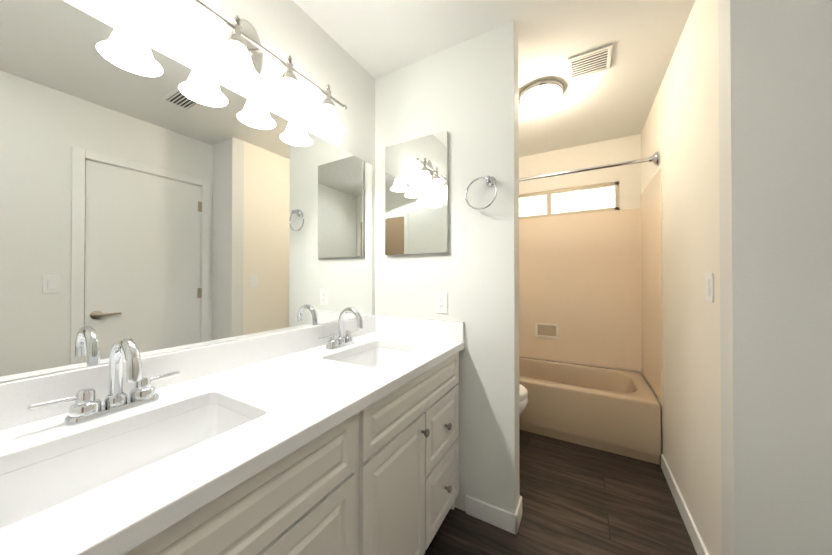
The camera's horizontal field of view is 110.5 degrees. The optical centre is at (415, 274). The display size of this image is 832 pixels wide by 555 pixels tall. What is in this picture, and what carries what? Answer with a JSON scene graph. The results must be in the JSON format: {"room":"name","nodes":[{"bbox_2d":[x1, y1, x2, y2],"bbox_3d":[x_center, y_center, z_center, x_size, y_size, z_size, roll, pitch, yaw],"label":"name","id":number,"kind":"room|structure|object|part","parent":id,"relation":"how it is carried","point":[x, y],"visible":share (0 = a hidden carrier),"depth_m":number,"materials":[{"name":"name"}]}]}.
{"room":"bathroom","nodes":[
{"label":"bathroom","id":0,"kind":"room"},
{"bbox_2d":[0,0,374,382],"bbox_3d":[-0.386,0.001,1.679,0.120,2.440,3.918,0,0,30],"label":"wall","id":1,"kind":"structure","parent":0,"point":[314,50],"depth_m":1.26,"materials":[{"name":"white paint"}]},
{"bbox_2d":[0,0,371,381],"bbox_3d":[-0.653,-0.217,1.089,0.004,0.911,1.545,0,0,30],"label":"mirror","id":2,"kind":"object","parent":1,"relation":"attached to","point":[153,201],"visible":1,"depth_m":0.85,"materials":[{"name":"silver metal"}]},
{"bbox_2d":[0,315,375,430],"bbox_3d":[-0.638,0.290,1.096,0.019,0.100,1.578,0,0,30],"label":"backsplash","id":3,"kind":"structure","parent":1,"relation":"attached to","point":[15,396],"depth_m":0.91,"materials":[{"name":"white stone"}]},
{"bbox_2d":[123,0,346,135],"bbox_3d":[-0.566,-0.822,1.062,0.188,0.308,0.832,0,0,30],"label":"sconce","id":4,"kind":"object","parent":1,"relation":"attached to","point":[238,62],"visible":1,"depth_m":0.97,"materials":[{"name":"white glass"}]},
{"bbox_2d":[375,20,519,513],"bbox_3d":[0.137,0.001,1.633,0.832,2.440,0.120,0,0,30],"label":"wall","id":5,"kind":"structure","parent":0,"point":[465,94],"depth_m":1.47,"materials":[{"name":"white paint"}]},
{"bbox_2d":[385,130,447,254],"bbox_3d":[-0.005,-0.442,1.633,0.400,0.645,0.024,0,0,30],"label":"medicine cabinet mirror","id":6,"kind":"object","parent":5,"relation":"attached to","point":[416,196],"visible":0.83,"depth_m":1.61,"materials":[{"name":"white mirror"}]},
{"bbox_2d":[376,315,463,342],"bbox_3d":[0.002,0.294,1.626,0.561,0.100,0.019,0,0,30],"label":"backsplash","id":7,"kind":"structure","parent":5,"relation":"attached to","point":[430,328],"depth_m":1.60,"materials":[{"name":"white stone"}]},
{"bbox_2d":[436,292,447,313],"bbox_3d":[0.137,0.150,1.557,0.072,0.116,0.008,0,0,30],"label":"outlet","id":8,"kind":"object","parent":5,"relation":"attached to","point":[441,302],"visible":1,"depth_m":1.55,"materials":[{"name":"white plastic"}]},
{"bbox_2d":[465,176,496,209],"bbox_3d":[0.324,-0.403,1.422,0.159,0.170,0.061,0,0,30],"label":"towel ring","id":9,"kind":"object","parent":5,"relation":"attached to","point":[490,181],"visible":1,"depth_m":1.41,"materials":[{"name":"silver metal"}]},
{"bbox_2d":[466,495,516,534],"bbox_3d":[0.365,1.174,1.418,0.254,0.090,0.012,0,0,30],"label":"baseboard","id":10,"kind":"structure","parent":5,"relation":"attached to","point":[492,515],"depth_m":1.41,"materials":[{"name":"white wood"}]},
{"bbox_2d":[515,496,521,534],"bbox_3d":[0.503,1.174,1.415,0.012,0.090,0.144,0,0,30],"label":"baseboard","id":11,"kind":"structure","parent":5,"relation":"attached to","point":[518,512],"depth_m":1.40,"materials":[{"name":"white wood"}]},
{"bbox_2d":[293,0,694,156],"bbox_3d":[0.487,-1.252,1.185,2.134,0.060,3.918,0,0,30],"label":"ceiling","id":12,"kind":"structure","parent":0,"point":[375,39],"depth_m":1.51,"materials":[{"name":"white paint"}]},
{"bbox_2d":[519,79,563,108],"bbox_3d":[0.834,-1.187,1.932,0.284,0.059,0.284,0,0,30],"label":"ceiling light","id":13,"kind":"object","parent":12,"relation":"in","point":[541,94],"visible":1,"depth_m":1.87,"materials":[{"name":"white glass"}]},
{"bbox_2d":[568,44,612,81],"bbox_3d":[0.998,-1.214,1.665,0.210,0.007,0.210,0,0,30],"label":"ceiling vent","id":14,"kind":"object","parent":12,"relation":"in","point":[596,61],"visible":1,"depth_m":1.65,"materials":[{"name":"white"}]},
{"bbox_2d":[424,429,696,554],"bbox_3d":[0.487,1.248,1.169,2.134,0.060,3.918,0,0,30],"label":"floor","id":15,"kind":"structure","parent":0,"point":[577,499],"depth_m":1.48,"materials":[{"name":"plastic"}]},
{"bbox_2d":[112,347,464,554],"bbox_3d":[-0.384,0.796,0.956,0.592,0.840,1.556,0,0,30],"label":"bathroom vanity","id":16,"kind":"object","parent":15,"relation":"on","point":[340,436],"depth_m":0.79,"materials":[{"name":"white wood"}]},
{"bbox_2d":[0,331,463,554],"bbox_3d":[-0.394,0.358,0.954,0.583,0.037,1.578,0,0,30],"label":"countertop","id":17,"kind":"structure","parent":16,"relation":"on","point":[293,397],"depth_m":0.61,"materials":[{"name":"white stone"}]},
{"bbox_2d":[28,337,179,426],"bbox_3d":[-0.706,0.243,0.698,0.160,0.189,0.258,0,0,30],"label":"faucet","id":18,"kind":"object","parent":17,"relation":"on","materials":[{"name":"silver metal"}]},
{"bbox_2d":[0,395,255,526],"bbox_3d":[-0.573,0.434,0.609,0.334,0.145,0.454,0,0,30],"label":"sink","id":19,"kind":"object","parent":17,"relation":"in","point":[32,484],"depth_m":0.65,"materials":[{"name":"white ceramic"}]},
{"bbox_2d":[320,307,363,350],"bbox_3d":[-0.317,0.247,1.374,0.160,0.189,0.258,0,0,30],"label":"faucet","id":20,"kind":"object","parent":17,"relation":"on","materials":[{"name":"silver metal"}]},
{"bbox_2d":[336,343,415,366],"bbox_3d":[-0.182,0.439,1.289,0.334,0.145,0.444,0,0,30],"label":"sink","id":21,"kind":"object","parent":17,"relation":"in","point":[379,353],"depth_m":1.46,"materials":[{"name":"white ceramic"}]},
{"bbox_2d":[519,384,527,415],"bbox_3d":[0.412,0.832,2.139,0.791,0.785,0.470,0,0,30],"label":"toilet","id":22,"kind":"object","parent":15,"relation":"on","point":[523,398],"visible":0.02,"depth_m":1.91,"materials":[{"name":"white ceramic"}]},
{"bbox_3d":[0.501,0.805,2.087,0.575,0.054,0.378,0,0,30],"label":"seat lid","id":23,"kind":"part","parent":22,"relation":"part of","materials":[{"name":"white plastic"}]},
{"bbox_2d":[519,356,661,464],"bbox_3d":[1.073,1.027,2.531,1.541,0.400,0.722,0,0,30],"label":"bathtub","id":24,"kind":"object","parent":15,"relation":"on","point":[615,411],"visible":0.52,"depth_m":2.08,"materials":[{"name":"beige ceramic"}]},
{"bbox_2d":[519,134,641,373],"bbox_3d":[1.278,0.009,2.913,1.773,2.440,0.120,0,0,30],"label":"wall","id":25,"kind":"structure","parent":0,"point":[618,150],"depth_m":2.66,"materials":[{"name":"white paint"}]},
{"bbox_2d":[519,181,618,218],"bbox_3d":[1.316,-0.701,2.857,1.140,0.260,0.037,0,0,30],"label":"window","id":26,"kind":"structure","parent":25,"relation":"in","point":[582,188],"depth_m":2.75,"materials":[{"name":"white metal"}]},
{"bbox_2d":[519,208,641,371],"bbox_3d":[1.256,0.127,2.853,1.553,1.397,0.004,0,0,30],"label":"wall","id":27,"kind":"structure","parent":25,"relation":"attached to","point":[580,280],"depth_m":2.68,"materials":[{"name":"beige"}]},
{"bbox_2d":[535,322,557,339],"bbox_3d":[1.278,0.547,2.825,0.208,0.152,0.016,0,0,30],"label":"soap dish","id":28,"kind":"object","parent":27,"relation":"attached to","point":[547,330],"visible":1,"depth_m":2.83,"materials":[{"name":"beige"}]},
{"bbox_2d":[641,0,721,554],"bbox_3d":[1.599,0.002,1.794,0.100,2.440,1.738,0,0,30],"label":"wall","id":29,"kind":"structure","parent":0,"point":[680,133],"depth_m":1.33,"materials":[{"name":"white paint"}]},
{"bbox_2d":[519,151,658,181],"bbox_3d":[0.938,-0.775,2.308,1.543,0.086,0.086,0,0,30],"label":"shower rod","id":30,"kind":"object","parent":29,"relation":"attached to","point":[654,159],"visible":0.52,"depth_m":2.08,"materials":[{"name":"silver metal"}]},
{"bbox_2d":[641,167,662,403],"bbox_3d":[1.746,0.068,2.153,0.004,1.507,0.728,0,0,30],"label":"wall","id":31,"kind":"structure","parent":29,"relation":"attached to","point":[651,281],"depth_m":2.07,"materials":[{"name":"beige"}]},
{"bbox_2d":[661,454,708,554],"bbox_3d":[1.311,1.174,1.397,0.012,0.090,1.000,0,0,30],"label":"baseboard","id":32,"kind":"structure","parent":29,"relation":"attached to","point":[695,537],"depth_m":1.42,"materials":[{"name":"white wood"}]},
{"bbox_2d":[705,273,713,302],"bbox_3d":[1.162,0.050,1.147,0.009,0.116,0.072,0,0,30],"label":"light switch","id":33,"kind":"object","parent":29,"relation":"attached to","point":[709,284],"visible":1,"depth_m":1.13,"materials":[{"name":"white plastic"}]},
{"bbox_2d":[718,0,831,554],"bbox_3d":[1.297,-0.004,0.908,0.461,2.440,0.100,0,0,30],"label":"wall","id":34,"kind":"structure","parent":0,"point":[775,128],"depth_m":0.93,"materials":[{"name":"white paint"}]},
{"label":"outside","id":35,"kind":"structure","parent":0,"visible":0},
{"bbox_2d":[519,186,614,216],"bbox_3d":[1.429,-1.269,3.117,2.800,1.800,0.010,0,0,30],"label":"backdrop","id":36,"kind":"structure","parent":35,"point":[564,199],"depth_m":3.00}
]}

